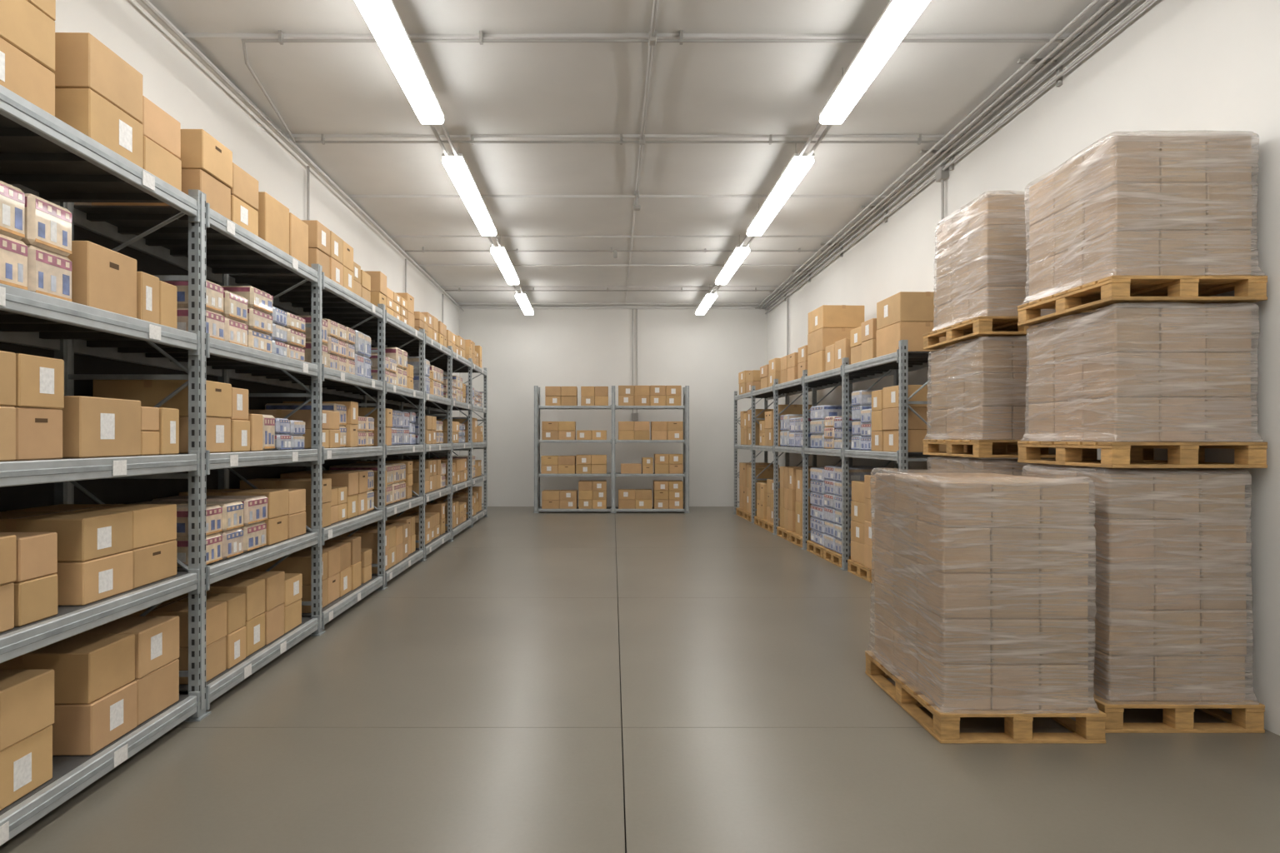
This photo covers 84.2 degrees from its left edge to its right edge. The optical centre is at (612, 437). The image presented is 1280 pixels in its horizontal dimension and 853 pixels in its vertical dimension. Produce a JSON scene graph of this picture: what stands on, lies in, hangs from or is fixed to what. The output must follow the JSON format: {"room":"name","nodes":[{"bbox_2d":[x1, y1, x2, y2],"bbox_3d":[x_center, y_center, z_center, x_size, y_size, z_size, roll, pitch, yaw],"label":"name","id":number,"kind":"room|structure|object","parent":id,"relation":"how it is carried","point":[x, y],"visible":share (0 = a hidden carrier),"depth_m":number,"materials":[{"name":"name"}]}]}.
{"room":"warehouse","nodes":[
{"label":"warehouse","id":0,"kind":"room"},
{"bbox_2d":[54,0,459,455],"bbox_3d":[-3.568,-0.775,7.100,0.150,4.950,20.611,0,0,-1],"label":"wall","id":1,"kind":"structure","parent":0,"point":[174,80],"depth_m":6.52,"materials":[{"name":"paint"}]},
{"bbox_2d":[140,0,464,323],"bbox_3d":[-3.414,-2.147,7.099,0.108,1.912,20.423,0,0,-2],"label":"conduit","id":2,"kind":"object","parent":1,"relation":"attached to","point":[144,2],"visible":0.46,"depth_m":7.72,"materials":[{"name":"grey metal"}]},
{"bbox_2d":[135,0,1133,309],"bbox_3d":[0.020,-3.175,7.110,7.560,0.050,20.580,0,0,0],"label":"trim","id":3,"kind":"structure","parent":1,"relation":"attached to","point":[1125,2],"depth_m":8.05,"materials":[{"name":"grey metal"}]},
{"bbox_2d":[459,305,767,506],"bbox_3d":[-0.050,-0.775,17.475,8.100,4.950,0.150,0,0,0],"label":"wall","id":4,"kind":"structure","parent":0,"point":[707,353],"depth_m":17.40,"materials":[{"name":"paint"}]},
{"bbox_2d":[631,309,638,420],"bbox_3d":[0.550,-1.779,17.365,0.160,2.757,0.070,0,0,0],"label":"conduit","id":5,"kind":"object","parent":4,"relation":"attached to","point":[634,416],"visible":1,"depth_m":17.36,"materials":[{"name":"grey metal"}]},
{"bbox_2d":[148,0,1121,306],"bbox_3d":[-0.050,-3.275,7.125,8.100,0.150,20.850,0,0,0],"label":"ceiling","id":6,"kind":"structure","parent":0,"point":[488,88],"depth_m":7.18,"materials":[{"name":"paint"}]},
{"bbox_2d":[355,0,457,156],"bbox_3d":[-1.611,-3.059,5.650,0.294,0.388,3.500,0,0,0],"label":"strip light","id":7,"kind":"object","parent":6,"relation":"attached to","point":[382,17],"depth_m":5.40,"materials":[{"name":"white plastic"}]},
{"bbox_2d":[441,143,500,248],"bbox_3d":[-1.718,-3.059,9.175,0.297,0.388,3.550,0,0,0],"label":"strip light","id":8,"kind":"object","parent":6,"relation":"attached to","point":[457,167],"depth_m":8.33,"materials":[{"name":"white plastic"}]},
{"bbox_2d":[490,245,523,294],"bbox_3d":[-1.819,-3.059,12.725,0.286,0.388,3.550,0,0,0],"label":"strip light","id":9,"kind":"object","parent":6,"relation":"attached to","point":[501,256],"depth_m":11.85,"materials":[{"name":"white plastic"}]},
{"bbox_2d":[515,292,534,314],"bbox_3d":[-1.921,-3.059,15.550,0.279,0.388,2.100,0,0,0],"label":"strip light","id":10,"kind":"object","parent":6,"relation":"attached to","point":[523,301],"depth_m":15.17,"materials":[{"name":"white plastic"}]},
{"bbox_2d":[185,0,1081,305],"bbox_3d":[0.024,-3.235,7.100,7.513,0.040,20.560,0,0,0],"label":"ceiling beams","id":11,"kind":"structure","parent":6,"relation":"attached to","point":[197,35],"depth_m":7.59,"materials":[{"name":"grey metal"}]},
{"bbox_2d":[613,0,658,258],"bbox_3d":[0.195,-3.110,4.486,0.350,0.240,15.187,0,0,0],"label":"conduit","id":12,"kind":"object","parent":6,"relation":"attached to","point":[652,34],"depth_m":6.67,"materials":[{"name":"grey metal"}]},
{"bbox_2d":[241,30,1064,291],"bbox_3d":[-0.003,-3.200,10.480,7.223,0.100,9.684,0,0,0],"label":"conduit","id":13,"kind":"object","parent":6,"relation":"attached to","point":[280,40],"depth_m":7.54,"materials":[{"name":"grey metal"}]},
{"bbox_2d":[695,292,717,314],"bbox_3d":[2.045,-3.059,15.550,0.227,0.388,2.100,0,0,0],"label":"strip light","id":14,"kind":"object","parent":6,"relation":"attached to","point":[708,299],"depth_m":15.22,"materials":[{"name":"white plastic"}]},
{"bbox_2d":[709,235,749,294],"bbox_3d":[2.028,-3.059,12.725,0.228,0.388,3.550,0,0,0],"label":"strip light","id":15,"kind":"object","parent":6,"relation":"attached to","point":[737,255],"depth_m":11.87,"materials":[{"name":"white plastic"}]},
{"bbox_2d":[739,143,814,248],"bbox_3d":[2.011,-3.059,9.175,0.229,0.388,3.550,0,0,0],"label":"strip light","id":16,"kind":"object","parent":6,"relation":"attached to","point":[797,167],"depth_m":8.35,"materials":[{"name":"white plastic"}]},
{"bbox_2d":[798,0,929,156],"bbox_3d":[1.994,-3.059,5.650,0.229,0.388,3.500,0,0,0],"label":"strip light","id":17,"kind":"object","parent":6,"relation":"attached to","point":[898,17],"depth_m":5.41,"materials":[{"name":"white plastic"}]},
{"bbox_2d":[0,506,1279,852],"bbox_3d":[-0.050,1.770,7.100,8.100,0.140,20.800,0,0,0],"label":"floor","id":18,"kind":"structure","parent":0,"point":[695,682],"depth_m":3.87,"materials":[{"name":"concrete"}]},
{"bbox_2d":[0,85,488,846],"bbox_3d":[-2.971,0.105,7.011,0.900,3.190,16.485,0,0,-1],"label":"storage rack","id":19,"kind":"object","parent":18,"relation":"on","point":[42,155],"visible":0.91,"depth_m":4.44,"materials":[{"name":"metal"}]},
{"bbox_2d":[0,504,176,633],"bbox_3d":[-2.873,0.600,3.355,0.728,0.419,1.616,0,0,0],"label":"cardboard boxes","id":20,"kind":"object","parent":19,"relation":"in","point":[52,557],"visible":1,"depth_m":3.43,"materials":[{"name":"cardboard"}]},
{"bbox_2d":[0,180,176,328],"bbox_3d":[-2.874,-0.845,3.377,0.731,0.447,1.578,0,0,0],"label":"cardboard boxes","id":21,"kind":"object","parent":19,"relation":"in","point":[38,253],"visible":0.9,"depth_m":3.28,"materials":[{"name":"cardboard"}]},
{"bbox_2d":[0,615,179,810],"bbox_3d":[-2.864,1.294,3.351,0.716,0.499,1.612,0,0,0],"label":"cardboard boxes","id":22,"kind":"object","parent":19,"relation":"in","point":[77,695],"visible":0.87,"depth_m":3.43,"materials":[{"name":"cardboard"}]},
{"bbox_2d":[0,350,179,461],"bbox_3d":[-2.870,-0.131,3.357,0.724,0.459,1.623,0,0,0],"label":"cardboard boxes","id":23,"kind":"object","parent":19,"relation":"in","point":[37,422],"visible":1,"depth_m":3.26,"materials":[{"name":"cardboard"}]},
{"bbox_2d":[0,0,181,190],"bbox_3d":[-2.867,-1.770,3.361,0.720,0.699,1.652,0,0,0],"label":"cardboard boxes","id":24,"kind":"object","parent":19,"relation":"on","point":[77,79],"visible":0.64,"depth_m":3.42,"materials":[{"name":"cardboard"}]},
{"bbox_2d":[93,380,304,453],"bbox_3d":[-2.899,-0.131,5.165,0.715,0.459,1.562,0,0,0],"label":"cardboard boxes","id":25,"kind":"object","parent":19,"relation":"in","point":[230,427],"visible":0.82,"depth_m":4.62,"materials":[{"name":"cardboard"}]},
{"bbox_2d":[91,129,308,265],"bbox_3d":[-2.897,-1.671,5.191,0.708,0.499,1.601,0,0,0],"label":"cardboard boxes","id":26,"kind":"object","parent":19,"relation":"in","point":[207,166],"visible":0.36,"depth_m":4.78,"materials":[{"name":"cardboard"}]},
{"bbox_2d":[125,571,302,684],"bbox_3d":[-2.901,1.294,5.141,0.707,0.499,1.467,0,0,0],"label":"cardboard boxes","id":27,"kind":"object","parent":19,"relation":"in","point":[246,612],"visible":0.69,"depth_m":4.97,"materials":[{"name":"cardboard"}]},
{"bbox_2d":[130,489,305,567],"bbox_3d":[-2.902,0.610,5.169,0.706,0.399,1.570,0,0,0],"label":"cardboard boxes","id":28,"kind":"object","parent":19,"relation":"in","point":[238,522],"visible":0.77,"depth_m":4.99,"materials":[{"name":"cardboard"}]},
{"bbox_2d":[161,280,305,361],"bbox_3d":[-2.901,-0.850,5.173,0.715,0.457,1.567,0,0,0],"label":"cardboard boxes","id":29,"kind":"object","parent":19,"relation":"in","point":[246,316],"visible":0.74,"depth_m":5.02,"materials":[{"name":"cardboard"}]},
{"bbox_2d":[240,470,374,529],"bbox_3d":[-2.952,0.583,7.028,0.743,0.451,1.676,0,0,0],"label":"cardboard boxes","id":30,"kind":"object","parent":19,"relation":"in","point":[347,494],"visible":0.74,"depth_m":6.96,"materials":[{"name":"cardboard"}]},
{"bbox_2d":[245,536,371,613],"bbox_3d":[-2.963,1.288,6.964,0.699,0.512,1.515,0,0,0],"label":"cardboard boxes","id":31,"kind":"object","parent":19,"relation":"in","point":[346,566],"visible":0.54,"depth_m":6.71,"materials":[{"name":"cardboard"}]},
{"bbox_2d":[248,401,374,449],"bbox_3d":[-2.960,-0.131,7.038,0.744,0.460,1.655,0,0,0],"label":"cardboard boxes","id":32,"kind":"object","parent":19,"relation":"in","point":[342,427],"visible":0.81,"depth_m":6.77,"materials":[{"name":"cardboard"}]},
{"bbox_2d":[297,315,370,378],"bbox_3d":[-2.951,-0.862,6.965,0.717,0.482,1.537,0,0,0],"label":"cardboard boxes","id":33,"kind":"object","parent":19,"relation":"in","point":[346,349],"visible":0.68,"depth_m":6.84,"materials":[{"name":"cardboard"}]},
{"bbox_2d":[301,220,370,302],"bbox_3d":[-2.962,-1.667,6.989,0.734,0.493,1.538,0,0,0],"label":"cardboard boxes","id":34,"kind":"object","parent":19,"relation":"in","point":[327,249],"visible":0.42,"depth_m":6.66,"materials":[{"name":"cardboard"}]},
{"bbox_2d":[329,460,412,509],"bbox_3d":[-3.005,0.561,8.747,0.720,0.495,1.481,0,0,0],"label":"cardboard boxes","id":35,"kind":"object","parent":19,"relation":"in","point":[398,474],"visible":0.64,"depth_m":8.74,"materials":[{"name":"cardboard"}]},
{"bbox_2d":[337,516,415,574],"bbox_3d":[-2.986,1.307,8.812,0.746,0.474,1.618,0,0,0],"label":"cardboard boxes","id":36,"kind":"object","parent":19,"relation":"in","point":[400,536],"visible":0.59,"depth_m":8.56,"materials":[{"name":"cardboard"}]},
{"bbox_2d":[358,407,415,445],"bbox_3d":[-2.996,-0.121,8.808,0.741,0.439,1.602,0,0,0],"label":"cardboard boxes","id":37,"kind":"object","parent":19,"relation":"in","point":[399,426],"visible":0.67,"depth_m":8.74,"materials":[{"name":"cardboard"}]},
{"bbox_2d":[364,270,414,328],"bbox_3d":[-3.001,-1.658,8.810,0.722,0.474,1.536,0,0,0],"label":"cardboard boxes","id":38,"kind":"object","parent":19,"relation":"in","point":[399,305],"visible":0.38,"depth_m":8.50,"materials":[{"name":"cardboard"}]},
{"bbox_2d":[369,347,413,389],"bbox_3d":[-2.999,-0.864,8.813,0.748,0.486,1.553,0,0,0],"label":"cardboard boxes","id":39,"kind":"object","parent":19,"relation":"in","point":[397,372],"visible":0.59,"depth_m":8.69,"materials":[{"name":"cardboard"}]},
{"bbox_2d":[390,503,444,548],"bbox_3d":[-3.037,1.302,10.665,0.717,0.484,1.605,0,0,0],"label":"cardboard boxes","id":40,"kind":"object","parent":19,"relation":"in","point":[434,512],"visible":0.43,"depth_m":10.89,"materials":[{"name":"cardboard"}]},
{"bbox_2d":[391,460,445,495],"bbox_3d":[-3.040,0.579,10.675,0.718,0.460,1.658,0,0,0],"label":"cardboard boxes","id":41,"kind":"object","parent":19,"relation":"in","point":[435,471],"visible":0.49,"depth_m":10.59,"materials":[{"name":"cardboard"}]},
{"bbox_2d":[407,356,443,397],"bbox_3d":[-3.029,-0.874,10.617,0.748,0.505,1.578,0,0,0],"label":"cardboard boxes","id":42,"kind":"object","parent":19,"relation":"in","point":[433,375],"visible":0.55,"depth_m":10.32,"materials":[{"name":"cardboard"}]},
{"bbox_2d":[414,415,443,444],"bbox_3d":[-3.031,-0.107,10.617,0.745,0.413,1.544,0,0,0],"label":"cardboard boxes","id":43,"kind":"object","parent":19,"relation":"in","point":[433,428],"visible":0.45,"depth_m":10.43,"materials":[{"name":"cardboard"}]},
{"bbox_2d":[414,311,446,347],"bbox_3d":[-3.026,-1.627,10.646,0.711,0.412,1.636,0,0,0],"label":"cardboard boxes","id":44,"kind":"object","parent":19,"relation":"in","point":[435,329],"visible":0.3,"depth_m":10.54,"materials":[{"name":"cardboard"}]},
{"bbox_2d":[425,458,466,485],"bbox_3d":[-3.057,0.601,12.453,0.706,0.417,1.562,0,0,0],"label":"cardboard boxes","id":45,"kind":"object","parent":19,"relation":"in","point":[459,465],"visible":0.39,"depth_m":12.51,"materials":[{"name":"cardboard"}]},
{"bbox_2d":[425,501,466,530],"bbox_3d":[-3.045,1.333,12.427,0.707,0.422,1.488,0,0,0],"label":"cardboard boxes","id":46,"kind":"object","parent":19,"relation":"in","point":[459,509],"visible":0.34,"depth_m":12.33,"materials":[{"name":"cardboard"}]},
{"bbox_2d":[441,420,464,443],"bbox_3d":[-3.076,-0.088,12.491,0.744,0.375,1.656,0,0,0],"label":"cardboard boxes","id":47,"kind":"object","parent":19,"relation":"in","point":[458,432],"visible":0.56,"depth_m":12.33,"materials":[{"name":"cardboard"}]},
{"bbox_2d":[442,375,465,403],"bbox_3d":[-3.079,-0.859,12.490,0.723,0.475,1.665,0,0,0],"label":"cardboard boxes","id":48,"kind":"object","parent":19,"relation":"in","point":[458,387],"visible":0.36,"depth_m":12.54,"materials":[{"name":"cardboard"}]},
{"bbox_2d":[446,330,464,358],"bbox_3d":[-3.066,-1.621,12.442,0.726,0.399,1.556,0,0,0],"label":"cardboard boxes","id":49,"kind":"object","parent":19,"relation":"in","point":[457,342],"visible":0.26,"depth_m":12.33,"materials":[{"name":"cardboard"}]},
{"bbox_2d":[432,455,481,479],"bbox_3d":[-3.114,0.588,14.290,0.727,0.443,1.671,0,0,0],"label":"cardboard boxes","id":50,"kind":"object","parent":19,"relation":"in","point":[477,464],"visible":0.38,"depth_m":14.11,"materials":[{"name":"cardboard"}]},
{"bbox_2d":[434,486,481,518],"bbox_3d":[-3.099,1.291,14.263,0.755,0.507,1.529,0,0,0],"label":"cardboard boxes","id":51,"kind":"object","parent":19,"relation":"in","point":[462,496],"visible":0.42,"depth_m":14.16,"materials":[{"name":"cardboard"}]},
{"bbox_2d":[436,417,483,442],"bbox_3d":[-3.093,-0.145,14.306,0.711,0.489,1.619,0,0,0],"label":"cardboard boxes","id":52,"kind":"object","parent":19,"relation":"in","point":[477,436],"visible":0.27,"depth_m":14.04,"materials":[{"name":"cardboard"}]},
{"bbox_2d":[465,340,481,368],"bbox_3d":[-3.097,-1.667,14.236,0.740,0.493,1.520,0,0,0],"label":"cardboard boxes","id":53,"kind":"object","parent":19,"relation":"in","point":[472,352],"visible":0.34,"depth_m":14.09,"materials":[{"name":"cardboard"}]},
{"bbox_2d":[465,385,482,407],"bbox_3d":[-3.106,-0.810,14.289,0.709,0.379,1.667,0,0,0],"label":"cardboard boxes","id":54,"kind":"object","parent":19,"relation":"in","point":[477,396],"visible":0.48,"depth_m":14.35,"materials":[{"name":"cardboard"}]},
{"bbox_2d":[533,385,689,513],"bbox_3d":[-0.020,0.270,16.175,3.525,2.860,0.590,0,0,0],"label":"storage rack","id":55,"kind":"object","parent":18,"relation":"on","point":[537,508],"visible":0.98,"depth_m":15.90,"materials":[{"name":"metal"}]},
{"bbox_2d":[540,455,606,474],"bbox_3d":[-0.870,0.610,16.146,1.475,0.419,0.432,0,0,0],"label":"cardboard boxes","id":56,"kind":"object","parent":55,"relation":"in","point":[586,464],"visible":1,"depth_m":15.94,"materials":[{"name":"cardboard"}]},
{"bbox_2d":[541,480,606,509],"bbox_3d":[-0.861,1.300,16.146,1.456,0.619,0.430,0,0,0],"label":"cardboard boxes","id":57,"kind":"object","parent":55,"relation":"in","point":[592,494],"visible":1,"depth_m":15.94,"materials":[{"name":"cardboard"}]},
{"bbox_2d":[541,421,606,439],"bbox_3d":[-0.861,-0.150,16.143,1.455,0.419,0.429,0,0,0],"label":"cardboard boxes","id":58,"kind":"object","parent":55,"relation":"in","point":[550,430],"visible":0.97,"depth_m":15.94,"materials":[{"name":"cardboard"}]},
{"bbox_2d":[545,386,608,405],"bbox_3d":[-0.804,-0.930,16.147,1.418,0.439,0.433,0,0,0],"label":"cardboard boxes","id":59,"kind":"object","parent":55,"relation":"in","point":[555,396],"visible":0.92,"depth_m":15.94,"materials":[{"name":"cardboard"}]},
{"bbox_2d":[618,385,681,405],"bbox_3d":[0.842,-0.941,16.146,1.418,0.459,0.435,0,0,0],"label":"cardboard boxes","id":60,"kind":"object","parent":55,"relation":"in","point":[627,395],"visible":0.93,"depth_m":15.94,"materials":[{"name":"cardboard"}]},
{"bbox_2d":[618,480,683,509],"bbox_3d":[0.860,1.300,16.145,1.457,0.619,0.432,0,0,0],"label":"cardboard boxes","id":61,"kind":"object","parent":55,"relation":"in","point":[667,494],"visible":1,"depth_m":15.94,"materials":[{"name":"cardboard"}]},
{"bbox_2d":[618,421,683,439],"bbox_3d":[0.860,-0.150,16.146,1.457,0.419,0.433,0,0,0],"label":"cardboard boxes","id":62,"kind":"object","parent":55,"relation":"in","point":[627,430],"visible":0.98,"depth_m":15.94,"materials":[{"name":"cardboard"}]},
{"bbox_2d":[620,454,683,474],"bbox_3d":[0.889,0.600,16.146,1.400,0.439,0.433,0,0,0],"label":"cardboard boxes","id":63,"kind":"object","parent":55,"relation":"in","point":[663,463],"visible":1,"depth_m":15.94,"materials":[{"name":"cardboard"}]},
{"bbox_2d":[735,508,747,518],"bbox_3d":[3.074,1.625,15.252,0.711,0.150,0.726,0,0,0],"label":"wooden pallet","id":64,"kind":"object","parent":18,"relation":"on","point":[739,511],"visible":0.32,"depth_m":15.23,"materials":[{"name":"brown wood"}]},
{"bbox_2d":[743,511,756,522],"bbox_3d":[3.103,1.625,14.523,0.711,0.150,0.726,0,0,0],"label":"wooden pallet","id":65,"kind":"object","parent":18,"relation":"on","point":[747,515],"visible":0.3,"depth_m":14.48,"materials":[{"name":"brown wood"}]},
{"bbox_2d":[739,462,779,514],"bbox_3d":[3.111,1.050,14.854,0.654,0.995,1.447,0,0,0],"label":"cardboard boxes","id":66,"kind":"object","parent":65,"relation":"on","point":[745,468],"visible":0.45,"depth_m":14.60,"materials":[{"name":"cardboard"}]},
{"bbox_2d":[754,516,767,528],"bbox_3d":[3.140,1.625,13.604,0.711,0.150,0.726,0,0,0],"label":"wooden pallet","id":67,"kind":"object","parent":18,"relation":"on","point":[757,521],"visible":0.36,"depth_m":13.54,"materials":[{"name":"brown wood"}]},
{"bbox_2d":[763,520,779,533],"bbox_3d":[3.169,1.625,12.874,0.711,0.150,0.726,0,0,0],"label":"wooden pallet","id":68,"kind":"object","parent":18,"relation":"on","point":[768,526],"visible":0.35,"depth_m":12.85,"materials":[{"name":"brown wood"}]},
{"bbox_2d":[756,479,779,524],"bbox_3d":[3.175,1.164,13.202,0.645,0.766,1.435,0,0,-3],"label":"cardboard boxes","id":69,"kind":"object","parent":68,"relation":"on","point":[764,490],"visible":0.3,"depth_m":13.34,"materials":[{"name":"cardboard"}]},
{"bbox_2d":[776,526,792,541],"bbox_3d":[3.206,1.625,11.955,0.711,0.150,0.726,0,0,0],"label":"wooden pallet","id":70,"kind":"object","parent":18,"relation":"on","point":[782,532],"visible":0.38,"depth_m":11.92,"materials":[{"name":"brown wood"}]},
{"bbox_2d":[780,466,817,538],"bbox_3d":[3.248,1.025,11.581,0.636,1.044,1.459,0,0,-2],"label":"cardboard boxes","id":71,"kind":"object","parent":70,"relation":"on","point":[791,477],"visible":0.48,"depth_m":11.56,"materials":[{"name":"cardboard"}]},
{"bbox_2d":[789,532,810,548],"bbox_3d":[3.235,1.625,11.225,0.711,0.150,0.726,0,0,0],"label":"wooden pallet","id":72,"kind":"object","parent":18,"relation":"on","point":[795,538],"visible":0.29,"depth_m":11.21,"materials":[{"name":"brown wood"}]},
{"bbox_2d":[806,540,826,558],"bbox_3d":[3.272,1.625,10.306,0.711,0.150,0.726,0,0,0],"label":"wooden pallet","id":73,"kind":"object","parent":18,"relation":"on","point":[813,547],"visible":0.3,"depth_m":10.25,"materials":[{"name":"brown wood"}]},
{"bbox_2d":[823,548,850,568],"bbox_3d":[3.301,1.625,9.577,0.711,0.150,0.726,0,0,0],"label":"wooden pallet","id":74,"kind":"object","parent":18,"relation":"on","point":[834,557],"visible":0.3,"depth_m":9.53,"materials":[{"name":"brown wood"}]},
{"bbox_2d":[810,465,889,556],"bbox_3d":[3.282,0.974,9.906,0.615,1.147,1.402,0,0,-2],"label":"cardboard boxes","id":75,"kind":"object","parent":74,"relation":"on","point":[826,482],"visible":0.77,"depth_m":9.78,"materials":[{"name":"cardboard"}]},
{"bbox_2d":[732,340,971,570],"bbox_3d":[3.231,0.340,11.581,0.780,2.720,8.375,0,0,-2],"label":"storage rack","id":76,"kind":"object","parent":18,"relation":"on","point":[899,363],"visible":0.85,"depth_m":9.70,"materials":[{"name":"metal"}]},
{"bbox_2d":[738,370,760,394],"bbox_3d":[3.085,-1.161,14.852,0.610,0.499,1.299,0,0,-2],"label":"cardboard boxes","id":77,"kind":"object","parent":76,"relation":"in","point":[747,379],"visible":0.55,"depth_m":14.55,"materials":[{"name":"cardboard"}]},
{"bbox_2d":[740,409,773,445],"bbox_3d":[3.115,-0.205,14.790,0.611,0.727,1.279,0,0,-3],"label":"cardboard boxes","id":78,"kind":"object","parent":76,"relation":"in","point":[745,416],"visible":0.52,"depth_m":14.64,"materials":[{"name":"cardboard"}]},
{"bbox_2d":[760,358,780,389],"bbox_3d":[3.157,-1.161,13.079,0.614,0.499,1.048,0,0,-2],"label":"cardboard boxes","id":79,"kind":"object","parent":76,"relation":"in","point":[771,372],"visible":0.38,"depth_m":12.85,"materials":[{"name":"cardboard"}]},
{"bbox_2d":[759,405,811,446],"bbox_3d":[3.185,-0.210,13.170,0.638,0.738,1.370,0,0,-3],"label":"cardboard boxes","id":80,"kind":"object","parent":76,"relation":"in","point":[766,427],"visible":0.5,"depth_m":12.90,"materials":[{"name":"cardboard"}]},
{"bbox_2d":[780,345,808,383],"bbox_3d":[3.219,-1.161,11.515,0.608,0.499,1.380,0,0,-2],"label":"cardboard boxes","id":81,"kind":"object","parent":76,"relation":"in","point":[792,365],"visible":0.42,"depth_m":11.40,"materials":[{"name":"cardboard"}]},
{"bbox_2d":[780,414,811,447],"bbox_3d":[3.242,-0.113,11.591,0.610,0.544,1.469,0,0,-2],"label":"cardboard boxes","id":82,"kind":"object","parent":76,"relation":"in","point":[791,433],"visible":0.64,"depth_m":11.65,"materials":[{"name":"cardboard"}]},
{"bbox_2d":[810,405,854,449],"bbox_3d":[3.285,-0.149,9.905,0.614,0.617,1.401,0,0,-2],"label":"cardboard boxes","id":83,"kind":"object","parent":76,"relation":"in","point":[826,422],"visible":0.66,"depth_m":10.05,"materials":[{"name":"cardboard"}]},
{"bbox_2d":[807,305,864,376],"bbox_3d":[3.274,-1.391,9.926,0.623,0.959,1.478,0,0,-3],"label":"cardboard boxes","id":84,"kind":"object","parent":76,"relation":"in","point":[830,327],"visible":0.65,"depth_m":10.01,"materials":[{"name":"cardboard"}]},
{"bbox_2d":[850,291,954,364],"bbox_3d":[3.335,-1.230,8.268,0.642,0.639,1.498,0,0,0],"label":"cardboard boxes","id":85,"kind":"object","parent":76,"relation":"in","point":[908,316],"visible":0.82,"depth_m":7.61,"materials":[{"name":"cardboard"}]},
{"bbox_2d":[851,385,956,452],"bbox_3d":[3.341,-0.209,8.257,0.646,0.737,1.483,0,0,0],"label":"cardboard boxes","id":86,"kind":"object","parent":76,"relation":"in","point":[875,413],"visible":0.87,"depth_m":7.88,"materials":[{"name":"cardboard"}]},
{"bbox_2d":[847,560,871,582],"bbox_3d":[3.338,1.625,8.658,0.711,0.150,0.726,0,0,0],"label":"wooden pallet","id":87,"kind":"object","parent":18,"relation":"on","point":[854,567],"visible":0.32,"depth_m":8.61,"materials":[{"name":"brown wood"}]},
{"bbox_2d":[870,570,874,584],"bbox_3d":[3.367,1.625,7.928,0.711,0.150,0.726,0,0,0],"label":"wooden pallet","id":88,"kind":"object","parent":18,"relation":"on","point":[872,582],"visible":0.03,"depth_m":8.21,"materials":[{"name":"brown wood"}]},
{"bbox_2d":[850,475,876,570],"bbox_3d":[3.338,0.998,8.272,0.642,1.099,1.453,0,0,0],"label":"cardboard boxes","id":89,"kind":"object","parent":88,"relation":"on","point":[862,512],"visible":0.19,"depth_m":8.57,"materials":[{"name":"cardboard"}]},
{"bbox_2d":[865,468,1106,743],"bbox_3d":[2.274,0.957,4.511,0.936,1.485,1.178,0,0,0],"label":"load","id":90,"kind":"object","parent":18,"relation":"on","point":[982,587],"visible":1,"depth_m":3.98,"materials":[{"name":"beige plastic"}]},
{"bbox_2d":[926,455,1079,476],"bbox_3d":[3.285,0.931,6.044,0.834,1.537,1.011,0,0,0],"label":"load","id":91,"kind":"object","parent":18,"relation":"on","point":[952,465],"visible":0.09,"depth_m":5.72,"materials":[{"name":"beige plastic"}]},
{"bbox_2d":[922,335,1069,457],"bbox_3d":[3.285,-0.326,6.047,0.834,0.971,1.016,0,0,0],"label":"load","id":92,"kind":"object","parent":91,"relation":"on","point":[979,394],"visible":0.71,"depth_m":5.64,"materials":[{"name":"brown cardboard"}]},
{"bbox_2d":[922,191,1073,349],"bbox_3d":[3.285,-1.384,6.047,0.834,1.149,1.005,0,0,0],"label":"load","id":93,"kind":"object","parent":92,"relation":"on","point":[982,259],"visible":0.56,"depth_m":5.67,"materials":[{"name":"beige plastic"}]},
{"bbox_2d":[1023,464,1264,733],"bbox_3d":[3.290,0.938,4.535,0.924,1.524,0.930,0,0,0],"label":"load","id":94,"kind":"object","parent":18,"relation":"on","point":[1167,607],"visible":0.64,"depth_m":4.12,"materials":[{"name":"beige plastic"}]},
{"bbox_2d":[1017,301,1267,468],"bbox_3d":[3.317,-0.306,4.542,0.910,0.966,0.968,0,0,0],"label":"load","id":95,"kind":"object","parent":94,"relation":"on","point":[1125,383],"visible":1,"depth_m":4.11,"materials":[{"name":"brown cardboard"}]},
{"bbox_2d":[1017,130,1267,325],"bbox_3d":[3.317,-1.289,4.539,0.899,0.998,0.962,0,0,0],"label":"load","id":96,"kind":"object","parent":95,"relation":"on","point":[1150,218],"visible":0.98,"depth_m":4.11,"materials":[{"name":"beige plastic"}]},
{"bbox_2d":[767,0,1279,735],"bbox_3d":[3.875,-0.775,7.100,0.150,4.950,20.600,0,0,0],"label":"wall","id":97,"kind":"structure","parent":0,"point":[1177,66],"depth_m":5.00,"materials":[{"name":"paint"}]},
{"bbox_2d":[755,0,1155,355],"bbox_3d":[3.620,-2.095,7.100,0.360,2.210,20.419,0,0,0],"label":"conduit","id":98,"kind":"object","parent":97,"relation":"attached to","point":[942,173],"visible":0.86,"depth_m":7.01,"materials":[{"name":"grey metal"}]}
]}

